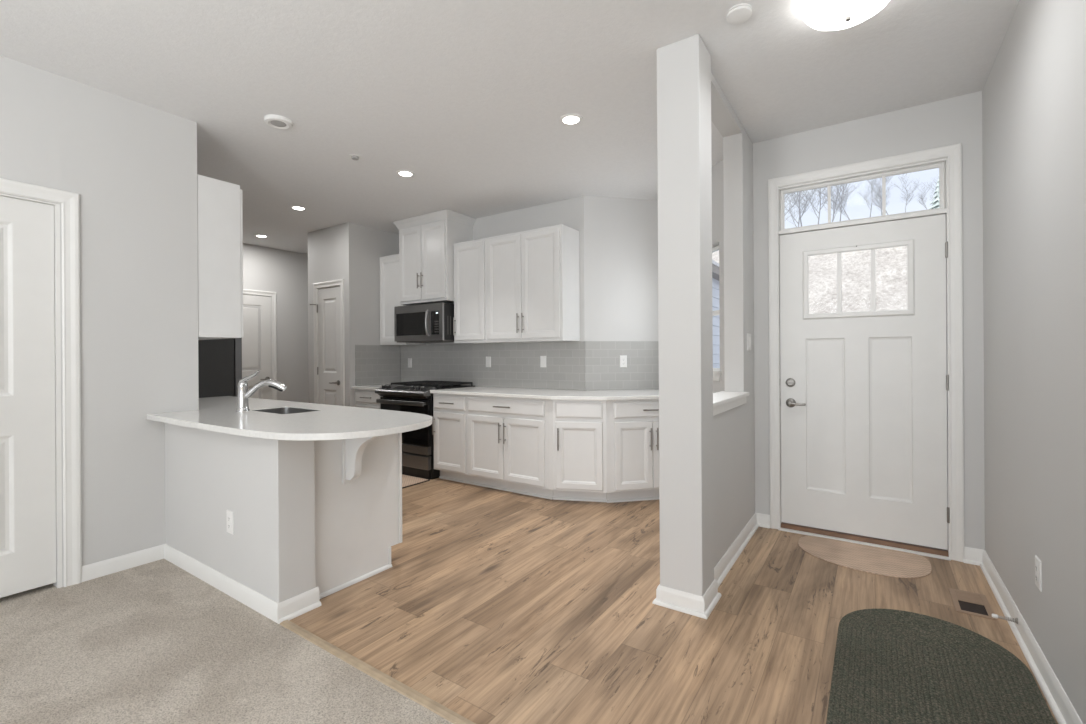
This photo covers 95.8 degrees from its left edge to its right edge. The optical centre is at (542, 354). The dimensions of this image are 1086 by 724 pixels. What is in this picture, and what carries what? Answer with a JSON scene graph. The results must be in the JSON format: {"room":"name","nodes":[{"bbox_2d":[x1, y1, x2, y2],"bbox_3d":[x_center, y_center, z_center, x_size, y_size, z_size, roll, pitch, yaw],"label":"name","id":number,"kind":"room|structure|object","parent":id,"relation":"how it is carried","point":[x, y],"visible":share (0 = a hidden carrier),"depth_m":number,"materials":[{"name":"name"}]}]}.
{"room":"open-plan kitchen entryway","nodes":[
{"label":"open-plan kitchen entryway","id":0,"kind":"room"},
{"bbox_2d":[0,55,198,586],"bbox_3d":[-3.928,-0.119,0.839,0.120,2.787,5.800,0,0,34],"label":"wall","id":1,"kind":"structure","parent":0,"point":[131,165],"depth_m":2.88,"materials":[{"name":"paint"}]},
{"bbox_2d":[0,196,55,597],"bbox_3d":[-2.845,0.212,2.345,0.094,2.044,0.745,0,0,34],"label":"door","id":2,"kind":"structure","parent":1,"relation":"in","point":[27,311],"depth_m":2.57,"materials":[{"name":"white paint"}]},
{"bbox_2d":[0,194,61,587],"bbox_3d":[-2.898,0.226,2.359,0.114,2.085,0.820,0,0,34],"label":"trim","id":3,"kind":"structure","parent":1,"relation":"attached to","point":[58,583],"depth_m":2.66,"materials":[{"name":"white paint"}]},
{"bbox_2d":[0,178,81,586],"bbox_3d":[-2.839,0.187,2.328,0.018,2.161,0.958,0,0,34],"label":"trim","id":4,"kind":"structure","parent":1,"relation":"attached to","point":[69,201],"depth_m":2.69,"materials":[{"name":"white paint"}]},
{"bbox_2d":[197,174,242,339],"bbox_3d":[-2.611,-0.650,3.619,1.030,1.067,0.281,0,0,34],"label":"upper cabinet","id":5,"kind":"object","parent":1,"relation":"attached to","point":[219,203],"visible":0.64,"depth_m":3.32,"materials":[{"name":"white paint"}]},
{"bbox_2d":[0,559,452,723],"bbox_3d":[-0.910,1.314,-1.362,7.600,0.124,5.715,0,0,34],"label":"floor","id":6,"kind":"structure","parent":0,"point":[154,642],"depth_m":1.98,"materials":[{"name":"beige carpet"}]},
{"bbox_2d":[165,423,314,602],"bbox_3d":[-1.753,0.825,2.763,1.345,0.872,0.185,0,0,34],"label":"wall","id":7,"kind":"structure","parent":0,"point":[268,485],"depth_m":2.48,"materials":[{"name":"paint"}]},
{"bbox_2d":[82,544,319,622],"bbox_3d":[-1.848,1.217,2.598,1.420,0.089,0.393,0,0,26],"label":"baseboard","id":8,"kind":"structure","parent":7,"relation":"attached to","point":[273,610],"depth_m":2.70,"materials":[{"name":"white paint"}]},
{"bbox_2d":[226,510,233,534],"bbox_3d":[-1.644,0.877,2.573,0.072,0.117,0.008,0,0,34],"label":"wall outlet","id":9,"kind":"object","parent":7,"relation":"attached to","point":[229,514],"visible":1,"depth_m":2.56,"materials":[{"name":"white plastic"}]},
{"bbox_2d":[277,601,320,623],"bbox_3d":[-1.176,1.248,2.376,0.014,0.019,0.212,0,0,34],"label":"baseboard","id":10,"kind":"structure","parent":7,"relation":"attached to","point":[318,604],"depth_m":2.37,"materials":[{"name":"white paint"}]},
{"bbox_2d":[242,243,308,402],"bbox_3d":[-3.953,-0.119,6.856,0.120,2.787,4.350,0,0,34],"label":"wall","id":11,"kind":"structure","parent":0,"point":[282,272],"depth_m":7.10,"materials":[{"name":"paint"}]},
{"bbox_2d":[242,295,271,399],"bbox_3d":[-4.029,0.223,6.601,0.094,2.075,0.750,0,0,34],"label":"door","id":12,"kind":"structure","parent":11,"relation":"in","point":[250,315],"depth_m":6.76,"materials":[{"name":"white paint"}]},
{"bbox_2d":[243,289,276,399],"bbox_3d":[-4.036,0.192,6.606,0.018,2.166,0.892,0,0,34],"label":"trim","id":13,"kind":"structure","parent":11,"relation":"attached to","point":[273,295],"depth_m":6.94,"materials":[{"name":"white paint"}]},
{"bbox_2d":[308,222,358,406],"bbox_3d":[-2.532,-0.128,5.904,0.840,2.787,0.120,0,0,34],"label":"wall","id":14,"kind":"structure","parent":0,"point":[332,251],"depth_m":5.71,"materials":[{"name":"paint"}]},
{"bbox_2d":[310,286,340,405],"bbox_3d":[-2.587,0.225,5.862,0.562,2.053,0.094,0,0,34],"label":"door","id":15,"kind":"structure","parent":14,"relation":"in","point":[328,306],"depth_m":5.85,"materials":[{"name":"white paint"}]},
{"bbox_2d":[313,279,344,405],"bbox_3d":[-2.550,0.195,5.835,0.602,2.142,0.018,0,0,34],"label":"trim","id":16,"kind":"structure","parent":14,"relation":"attached to","point":[340,282],"depth_m":5.79,"materials":[{"name":"white paint"}]},
{"bbox_2d":[280,620,475,723],"bbox_3d":[-0.051,1.244,1.515,2.808,0.012,0.046,0,0,34],"label":"trim","id":17,"kind":"structure","parent":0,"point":[446,713],"depth_m":1.90,"materials":[{"name":"brown wood"}]},
{"bbox_2d":[358,225,400,385],"bbox_3d":[-1.960,-0.131,6.109,0.120,2.787,0.860,0,0,34],"label":"wall","id":18,"kind":"structure","parent":0,"point":[373,244],"depth_m":5.86,"materials":[{"name":"paint"}]},
{"bbox_2d":[355,345,400,385],"bbox_3d":[-1.990,0.118,5.949,0.006,0.476,0.655,0,0,34],"label":"tile backsplash","id":19,"kind":"structure","parent":18,"relation":"attached to","point":[374,364],"depth_m":5.93,"materials":[{"name":"grey tile"}]},
{"bbox_2d":[427,196,584,390],"bbox_3d":[-0.663,-0.139,5.542,2.665,2.787,0.140,0,0,34],"label":"wall","id":20,"kind":"structure","parent":0,"point":[568,212],"depth_m":5.00,"materials":[{"name":"paint"}]},
{"bbox_2d":[380,254,426,344],"bbox_3d":[-1.707,-0.657,5.956,0.468,1.069,0.337,0,0,34],"label":"upper cabinet","id":21,"kind":"object","parent":20,"relation":"attached to","point":[389,265],"visible":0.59,"depth_m":5.86,"materials":[{"name":"white paint"}]},
{"bbox_2d":[393,209,475,305],"bbox_3d":[-1.232,-1.053,5.557,0.860,0.946,0.465,0,0,34],"label":"upper cabinet","id":22,"kind":"object","parent":20,"relation":"attached to","point":[426,241],"visible":0.93,"depth_m":5.36,"materials":[{"name":"white paint"}]},
{"bbox_2d":[394,302,453,342],"bbox_3d":[-1.252,-0.348,5.534,0.765,0.404,0.522,0,0,34],"label":"microwave","id":23,"kind":"object","parent":22,"relation":"attached to","point":[433,322],"visible":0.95,"depth_m":5.31,"materials":[{"name":"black metal"}]},
{"bbox_2d":[453,238,490,343],"bbox_3d":[-0.694,-0.663,5.252,0.457,1.069,0.373,0,0,34],"label":"upper cabinet","id":24,"kind":"object","parent":20,"relation":"attached to","point":[470,289],"visible":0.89,"depth_m":5.13,"materials":[{"name":"white paint"}]},
{"bbox_2d":[401,341,584,389],"bbox_3d":[-0.698,0.110,5.478,2.659,0.476,0.006,0,0,34],"label":"tile backsplash","id":25,"kind":"structure","parent":20,"relation":"attached to","point":[514,365],"depth_m":5.31,"materials":[{"name":"grey tile"}]},
{"bbox_2d":[408,358,411,367],"bbox_3d":[-1.662,0.098,6.119,0.072,0.117,0.008,0,0,34],"label":"wall outlet","id":26,"kind":"object","parent":25,"relation":"attached to","point":[409,359],"visible":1,"depth_m":6.11,"materials":[{"name":"white plastic"}]},
{"bbox_2d":[486,357,490,366],"bbox_3d":[-0.605,0.076,5.406,0.072,0.117,0.008,0,0,34],"label":"wall outlet","id":27,"kind":"object","parent":25,"relation":"attached to","point":[488,359],"visible":1,"depth_m":5.40,"materials":[{"name":"white plastic"}]},
{"bbox_2d":[540,356,545,366],"bbox_3d":[0.002,0.067,4.997,0.072,0.117,0.008,0,0,34],"label":"wall outlet","id":28,"kind":"object","parent":25,"relation":"attached to","point":[542,358],"visible":1,"depth_m":5.00,"materials":[{"name":"white plastic"}]},
{"bbox_2d":[486,224,579,342],"bbox_3d":[-0.126,-0.667,4.869,0.914,1.069,0.373,0,0,34],"label":"upper cabinet","id":29,"kind":"object","parent":20,"relation":"attached to","point":[533,276],"visible":1,"depth_m":4.70,"materials":[{"name":"white paint"}]},
{"bbox_2d":[0,0,1018,253],"bbox_3d":[-1.112,-1.605,1.407,11.000,0.150,10.300,0,0,34],"label":"ceiling","id":30,"kind":"structure","parent":0,"point":[469,98],"depth_m":2.71,"materials":[{"name":"white paint"}]},
{"bbox_2d":[254,234,267,237],"bbox_3d":[-3.582,-1.512,6.240,0.156,0.006,0.156,0,0,34],"label":"recessed light","id":31,"kind":"object","parent":30,"relation":"in","point":[257,235],"visible":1,"depth_m":6.25,"materials":[{"name":"white plastic"}]},
{"bbox_2d":[264,115,292,129],"bbox_3d":[-1.723,-1.513,3.194,0.168,0.026,0.168,0,0,34],"label":"smoke detector","id":32,"kind":"object","parent":30,"relation":"attached to","point":[275,121],"visible":1,"depth_m":3.17,"materials":[{"name":"white plastic"}]},
{"bbox_2d":[270,120,285,126],"bbox_3d":[-1.723,-1.505,3.194,0.096,0.005,0.096,0,0,34],"label":"grille","id":33,"kind":"object","parent":32,"relation":"attached to","point":[273,123],"depth_m":3.18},
{"bbox_2d":[290,206,306,210],"bbox_3d":[-2.529,-1.518,5.074,0.156,0.006,0.156,0,0,34],"label":"recessed light","id":34,"kind":"object","parent":30,"relation":"in","point":[300,208],"visible":1,"depth_m":5.07,"materials":[{"name":"white plastic"}]},
{"bbox_2d":[349,154,361,159],"bbox_3d":[-1.445,-1.517,3.772,0.092,0.022,0.092,0,0,34],"label":"sprinkler","id":35,"kind":"object","parent":30,"relation":"attached to","point":[353,156],"visible":1,"depth_m":3.76,"materials":[{"name":"white plastic"}]},
{"bbox_2d":[396,170,414,176],"bbox_3d":[-1.158,-1.527,4.133,0.156,0.006,0.156,0,0,34],"label":"recessed light","id":36,"kind":"object","parent":30,"relation":"in","point":[403,173],"visible":1,"depth_m":4.12,"materials":[{"name":"white plastic"}]},
{"bbox_2d":[559,114,582,125],"bbox_3d":[0.183,-1.535,3.203,0.156,0.006,0.156,0,0,34],"label":"recessed light","id":37,"kind":"object","parent":30,"relation":"in","point":[567,119],"visible":1,"depth_m":3.19,"materials":[{"name":"white plastic"}]},
{"bbox_2d":[726,3,751,23],"bbox_3d":[0.881,-1.530,2.204,0.108,0.024,0.108,0,0,34],"label":"smoke detector","id":38,"kind":"object","parent":30,"relation":"attached to","point":[739,13],"visible":1,"depth_m":2.19,"materials":[{"name":"white plastic"}]},
{"bbox_2d":[801,0,889,30],"bbox_3d":[1.293,-1.480,2.077,0.356,0.130,0.356,0,0,34],"label":"dome light","id":39,"kind":"object","parent":30,"relation":"attached to","point":[824,15],"visible":1,"depth_m":2.07,"materials":[{"name":"white glass"}]},
{"bbox_2d":[584,196,657,390],"bbox_3d":[0.802,-0.148,4.888,0.842,2.787,0.140,0,0,-11],"label":"wall","id":40,"kind":"structure","parent":0,"point":[621,234],"depth_m":4.81,"materials":[{"name":"paint"}]},
{"bbox_2d":[585,341,658,389],"bbox_3d":[0.817,0.101,4.815,0.833,0.476,0.006,0,0,-11],"label":"tile backsplash","id":41,"kind":"structure","parent":40,"relation":"attached to","point":[603,371],"depth_m":4.80,"materials":[{"name":"grey tile"}]},
{"bbox_2d":[620,355,626,366],"bbox_3d":[0.788,0.063,4.802,0.072,0.117,0.008,0,0,-11],"label":"wall outlet","id":42,"kind":"object","parent":41,"relation":"attached to","point":[623,359],"visible":1,"depth_m":4.80,"materials":[{"name":"white plastic"}]},
{"bbox_2d":[289,478,1057,723],"bbox_3d":[-0.786,1.315,4.706,7.820,0.120,4.485,0,0,34],"label":"floor","id":43,"kind":"structure","parent":0,"point":[494,606],"depth_m":2.33,"materials":[{"name":"brown wood"}]},
{"bbox_2d":[198,337,241,397],"bbox_3d":[-3.287,0.398,4.426,0.900,1.745,0.800,0,0,34],"label":"refrigerator","id":44,"kind":"object","parent":43,"relation":"on","point":[219,360],"visible":0.12,"depth_m":4.30,"materials":[{"name":"black metal"}]},
{"bbox_2d":[314,433,401,598],"bbox_3d":[-1.988,0.826,3.386,2.349,0.873,0.584,0,0,34],"label":"peninsula panel","id":45,"kind":"object","parent":43,"relation":"on","point":[358,522],"visible":0.24,"depth_m":2.72,"materials":[{"name":"white paint"}]},
{"bbox_2d":[147,396,431,440],"bbox_3d":[-1.874,0.372,3.177,2.827,0.031,0.926,0,0,34],"label":"countertop","id":46,"kind":"structure","parent":45,"relation":"on","point":[217,414],"depth_m":2.66,"materials":[{"name":"white stone"}]},
{"bbox_2d":[236,370,286,411],"bbox_3d":[-1.798,0.227,3.126,0.308,0.260,0.074,0,0,1],"label":"faucet","id":47,"kind":"object","parent":46,"relation":"on","point":[243,393],"visible":1,"depth_m":3.12,"materials":[{"name":"silver metal"}]},
{"bbox_2d":[254,408,318,413],"bbox_3d":[-1.650,0.452,3.153,0.420,0.188,0.247,0,0,34],"label":"sink","id":48,"kind":"object","parent":46,"relation":"in","point":[275,410],"visible":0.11,"depth_m":3.31,"materials":[{"name":"silver metal"}]},
{"bbox_2d":[342,436,378,483],"bbox_3d":[-0.962,0.540,2.608,0.252,0.312,0.069,0,0,34],"label":"corbel","id":49,"kind":"object","parent":45,"relation":"attached to","point":[352,449],"visible":0.74,"depth_m":2.63,"materials":[{"name":"white paint"}]},
{"bbox_2d":[355,389,382,408],"bbox_3d":[-1.798,0.825,5.778,0.500,0.873,0.715,0,0,34],"label":"base cabinet","id":50,"kind":"object","parent":43,"relation":"on","point":[363,398],"visible":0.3,"depth_m":5.51,"materials":[{"name":"white paint"}]},
{"bbox_2d":[351,384,401,389],"bbox_3d":[-1.789,0.372,5.785,0.514,0.031,0.714,0,0,34],"label":"countertop","id":51,"kind":"structure","parent":50,"relation":"on","point":[365,387],"depth_m":5.57,"materials":[{"name":"white stone"}]},
{"bbox_2d":[402,474,429,488],"bbox_3d":[-1.591,1.255,4.949,0.815,0.010,0.460,0,0,34],"label":"kitchen mat","id":52,"kind":"object","parent":43,"relation":"on","point":[407,481],"visible":0.27,"depth_m":4.87,"materials":[{"name":"beige fabric"}]},
{"bbox_2d":[375,380,473,479],"bbox_3d":[-1.282,0.781,5.383,0.761,0.954,0.764,0,0,34],"label":"gas range","id":53,"kind":"object","parent":43,"relation":"on","point":[412,396],"visible":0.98,"depth_m":5.04,"materials":[{"name":"black metal"}]},
{"bbox_2d":[411,385,473,393],"bbox_3d":[-1.257,0.368,5.424,0.759,0.044,0.663,0,0,34],"label":"cooktop","id":54,"kind":"object","parent":53,"relation":"in","point":[427,387],"depth_m":5.17,"materials":[{"name":"black metal"}]},
{"bbox_2d":[432,393,473,484],"bbox_3d":[-0.745,0.818,5.068,0.460,0.873,0.715,0,0,34],"label":"base cabinet","id":55,"kind":"object","parent":43,"relation":"on","point":[449,418],"visible":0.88,"depth_m":4.81,"materials":[{"name":"white paint"}]},
{"bbox_2d":[467,395,552,499],"bbox_3d":[-0.175,0.815,4.683,0.915,0.873,0.715,0,0,34],"label":"base cabinet","id":56,"kind":"object","parent":43,"relation":"on","point":[507,437],"visible":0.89,"depth_m":4.39,"materials":[{"name":"white paint"}]},
{"bbox_2d":[430,386,658,400],"bbox_3d":[0.149,0.360,4.653,2.604,0.031,1.098,0,0,17],"label":"countertop","id":57,"kind":"structure","parent":56,"relation":"on","point":[528,393],"depth_m":4.45,"materials":[{"name":"white stone"}]},
{"bbox_2d":[547,400,606,501],"bbox_3d":[0.305,0.812,4.239,0.503,0.873,0.385,0,0,11],"label":"base cabinet","id":58,"kind":"object","parent":43,"relation":"on","point":[576,429],"visible":0.88,"depth_m":4.10,"materials":[{"name":"white paint"}]},
{"bbox_2d":[606,399,658,502],"bbox_3d":[0.881,0.808,4.372,0.820,0.873,0.600,0,0,-11],"label":"base cabinet","id":59,"kind":"object","parent":43,"relation":"on","point":[632,426],"visible":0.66,"depth_m":4.09,"materials":[{"name":"white paint"}]},
{"bbox_2d":[798,536,931,577],"bbox_3d":[1.944,1.235,3.003,0.694,0.006,0.459,0,0,34],"label":"door mat","id":60,"kind":"object","parent":43,"relation":"on","point":[865,558],"visible":1,"depth_m":2.98,"materials":[{"name":"beige fabric"}]},
{"bbox_2d":[826,609,1055,723],"bbox_3d":[1.386,1.237,1.721,0.642,0.010,1.477,0,0,34],"label":"braided rug","id":61,"kind":"object","parent":43,"relation":"on","point":[891,666],"visible":1,"depth_m":1.87,"materials":[{"name":"green fabric"}]},
{"bbox_2d":[949,588,995,619],"bbox_3d":[2.130,1.234,2.441,0.146,0.005,0.280,0,0,34],"label":"floor vent","id":62,"kind":"object","parent":43,"relation":"in","point":[966,602],"visible":1,"depth_m":2.43,"materials":[{"name":"beige metal"}]},
{"bbox_2d":[657,34,713,595],"bbox_3d":[0.727,-0.148,2.496,0.213,2.787,0.213,0,0,34],"label":"wall column","id":63,"kind":"structure","parent":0,"point":[684,158],"depth_m":2.41,"materials":[{"name":"paint"}]},
{"bbox_2d":[652,579,721,618],"bbox_3d":[0.735,1.201,2.496,0.269,0.089,0.269,0,0,34],"label":"baseboard","id":64,"kind":"structure","parent":63,"relation":"attached to","point":[685,602],"depth_m":2.40,"materials":[{"name":"white paint"}]},
{"bbox_2d":[712,159,724,392],"bbox_3d":[1.413,-0.152,4.316,0.140,2.787,1.216,0,0,-11],"label":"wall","id":65,"kind":"structure","parent":0,"point":[717,169],"depth_m":3.92,"materials":[{"name":"paint"}]},
{"bbox_2d":[712,245,721,380],"bbox_3d":[1.389,-0.347,4.251,0.130,1.108,0.695,0,0,-11],"label":"window","id":66,"kind":"structure","parent":65,"relation":"in","point":[716,371],"depth_m":4.03,"materials":[{"name":"white paint"}]},
{"bbox_2d":[711,72,754,566],"bbox_3d":[1.141,-0.151,3.101,0.126,2.787,1.253,0,0,34],"label":"wall","id":67,"kind":"structure","parent":0,"point":[734,428],"depth_m":3.31,"materials":[{"name":"paint"}]},
{"bbox_2d":[713,391,749,415],"bbox_3d":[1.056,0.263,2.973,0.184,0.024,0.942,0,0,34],"label":"trim","id":68,"kind":"structure","parent":67,"relation":"attached to","point":[722,397],"depth_m":2.97,"materials":[{"name":"white paint"}]},
{"bbox_2d":[714,513,769,586],"bbox_3d":[1.251,1.198,3.050,0.100,0.089,1.224,0,0,34],"label":"baseboard","id":69,"kind":"structure","parent":67,"relation":"attached to","point":[729,558],"depth_m":3.08,"materials":[{"name":"white paint"}]},
{"bbox_2d":[747,333,750,349],"bbox_3d":[1.442,-0.091,3.427,0.008,0.117,0.118,0,0,34],"label":"light switch","id":70,"kind":"object","parent":67,"relation":"attached to","point":[748,335],"visible":1,"depth_m":3.40,"materials":[{"name":"white plastic"}]},
{"bbox_2d":[753,91,984,549],"bbox_3d":[2.103,-0.157,3.299,1.520,2.787,0.150,0,0,34],"label":"wall","id":71,"kind":"structure","parent":0,"point":[954,120],"depth_m":3.06,"materials":[{"name":"paint"}]},
{"bbox_2d":[780,162,945,230],"bbox_3d":[2.089,-1.032,3.272,0.928,0.314,0.030,0,0,34],"label":"window","id":72,"kind":"structure","parent":71,"relation":"in","point":[942,180],"depth_m":3.20,"materials":[{"name":"white paint"}]},
{"bbox_2d":[778,528,950,560],"bbox_3d":[2.065,1.231,3.219,0.945,0.012,0.034,0,0,34],"label":"trim","id":73,"kind":"structure","parent":71,"relation":"attached to","point":[780,529],"depth_m":3.18,"materials":[{"name":"white paint"}]},
{"bbox_2d":[780,214,949,549],"bbox_3d":[2.070,0.167,3.234,0.942,2.043,0.104,0,0,34],"label":"door","id":74,"kind":"structure","parent":71,"relation":"in","point":[864,396],"depth_m":3.21,"materials":[{"name":"white paint"}]},
{"bbox_2d":[781,522,948,556],"bbox_3d":[2.118,1.215,3.294,0.927,0.044,0.150,0,0,34],"label":"threshold","id":75,"kind":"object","parent":71,"relation":"attached to","point":[884,542],"depth_m":3.21,"materials":[{"name":"wood"}]},
{"bbox_2d":[768,143,963,561],"bbox_3d":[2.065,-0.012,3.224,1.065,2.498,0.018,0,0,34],"label":"trim","id":76,"kind":"structure","parent":71,"relation":"attached to","point":[953,153],"depth_m":2.96,"materials":[{"name":"white paint"}]},
{"bbox_2d":[963,547,1082,723],"bbox_3d":[3.150,1.186,0.961,3.263,0.089,2.564,0,0,34],"label":"baseboard","id":77,"kind":"structure","parent":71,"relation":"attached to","point":[1061,706],"depth_m":2.01,"materials":[{"name":"white paint"}]},
{"bbox_2d":[982,0,1085,723],"bbox_3d":[1.968,-0.156,1.854,0.120,2.787,2.676,0,0,34],"label":"wall","id":78,"kind":"structure","parent":0,"point":[1034,90],"depth_m":1.92,"materials":[{"name":"paint"}]},
{"bbox_2d":[992,614,1017,623],"bbox_3d":[2.069,1.179,2.198,0.085,0.024,0.024,0,0,34],"label":"door stop","id":79,"kind":"object","parent":78,"relation":"attached to","point":[993,615],"visible":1,"depth_m":2.19,"materials":[{"name":"silver metal"}]},
{"bbox_2d":[1035,555,1041,591],"bbox_3d":[1.953,0.861,1.936,0.008,0.117,0.072,0,0,34],"label":"wall outlet","id":80,"kind":"object","parent":78,"relation":"attached to","point":[1038,564],"visible":1,"depth_m":1.92,"materials":[{"name":"white plastic"}]},
{"label":"outside","id":81,"kind":"structure","parent":0,"visible":0},
{"bbox_2d":[712,219,906,313],"bbox_3d":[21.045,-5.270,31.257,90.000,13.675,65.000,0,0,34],"label":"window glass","id":82,"kind":"object","parent":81,"point":[890,263],"visible":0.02,"depth_m":20.53,"materials":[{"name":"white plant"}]},
{"bbox_2d":[712,260,719,367],"bbox_3d":[1.772,-0.711,12.311,6.980,4.700,8.440,0,0,34],"label":"neighbor house","id":83,"kind":"structure","parent":82,"relation":"on","point":[715,266],"depth_m":7.83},
{"bbox_2d":[785,192,798,219],"bbox_3d":[18.497,-12.840,39.558,5.170,7.713,3.462,0,0,26],"label":"bare tree","id":84,"kind":"object","parent":82,"relation":"on","point":[794,192],"visible":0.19,"depth_m":38.94,"materials":[{"name":"grey plant"}]},
{"bbox_2d":[785,189,814,226],"bbox_3d":[18.280,-11.219,35.507,3.882,6.796,3.122,0,0,-26],"label":"bare tree","id":85,"kind":"object","parent":82,"relation":"on","point":[799,199],"visible":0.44,"depth_m":35.22,"materials":[{"name":"grey plant"}]},
{"bbox_2d":[790,190,815,226],"bbox_3d":[21.751,-13.922,40.995,4.205,7.362,3.382,0,0,-38],"label":"bare tree","id":86,"kind":"object","parent":82,"relation":"on","point":[815,190],"visible":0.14,"depth_m":41.20,"materials":[{"name":"grey plant"}]},
{"bbox_2d":[801,186,835,223],"bbox_3d":[21.442,-12.694,38.306,3.720,6.513,2.992,0,0,-7],"label":"bare tree","id":87,"kind":"object","parent":82,"relation":"on","point":[819,194],"visible":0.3,"depth_m":38.02,"materials":[{"name":"grey plant"}]},
{"bbox_2d":[814,183,850,221],"bbox_3d":[20.545,-11.379,34.915,3.548,5.593,2.390,0,0,39],"label":"bare tree","id":88,"kind":"object","parent":82,"relation":"on","point":[837,191],"visible":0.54,"depth_m":34.60,"materials":[{"name":"grey plant"}]},
{"bbox_2d":[823,183,853,220],"bbox_3d":[23.603,-13.325,38.710,2.565,5.713,3.830,0,0,-2],"label":"bare tree","id":89,"kind":"object","parent":82,"relation":"on","point":[847,183],"visible":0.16,"depth_m":39.19,"materials":[{"name":"grey plant"}]},
{"bbox_2d":[831,182,858,219],"bbox_3d":[22.355,-11.765,36.364,3.175,5.004,2.138,0,0,-20],"label":"bare tree","id":90,"kind":"object","parent":82,"relation":"on","point":[842,193],"visible":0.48,"depth_m":36.44,"materials":[{"name":"grey plant"}]},
{"bbox_2d":[856,178,880,216],"bbox_3d":[25.115,-12.568,37.690,2.588,4.531,2.081,0,0,-9],"label":"bare tree","id":91,"kind":"object","parent":82,"relation":"on","point":[872,182],"visible":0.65,"depth_m":37.51,"materials":[{"name":"grey plant"}]},
{"bbox_2d":[860,179,890,215],"bbox_3d":[27.474,-12.803,40.009,1.951,4.248,2.426,0,0,-26],"label":"bare tree","id":92,"kind":"object","parent":82,"relation":"on","point":[889,179],"visible":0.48,"depth_m":40.04,"materials":[{"name":"grey plant"}]},
{"bbox_2d":[866,176,894,214],"bbox_3d":[23.960,-11.237,34.518,2.540,4.003,1.710,0,0,-35],"label":"bare tree","id":93,"kind":"object","parent":82,"relation":"on","point":[878,196],"visible":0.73,"depth_m":34.47,"materials":[{"name":"grey plant"}]},
{"bbox_2d":[890,173,918,212],"bbox_3d":[27.391,-12.223,36.805,1.509,3.532,2.241,0,0,-8],"label":"bare tree","id":94,"kind":"object","parent":82,"relation":"on","point":[905,182],"visible":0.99,"depth_m":37.01,"materials":[{"name":"grey plant"}]},
{"bbox_2d":[916,182,930,208],"bbox_3d":[26.628,-10.998,34.272,1.056,2.473,1.569,0,0,32],"label":"bare tree","id":95,"kind":"object","parent":82,"relation":"on","point":[921,195],"visible":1,"depth_m":34.14,"materials":[{"name":"grey plant"}]},
{"bbox_2d":[929,177,938,208],"bbox_3d":[19.031,-7.207,23.320,2.155,4.819,2.178,0,0,34],"label":"evergreen tree","id":96,"kind":"object","parent":82,"relation":"on","point":[935,202],"visible":0.11,"depth_m":23.36,"materials":[{"name":"grey plant"}]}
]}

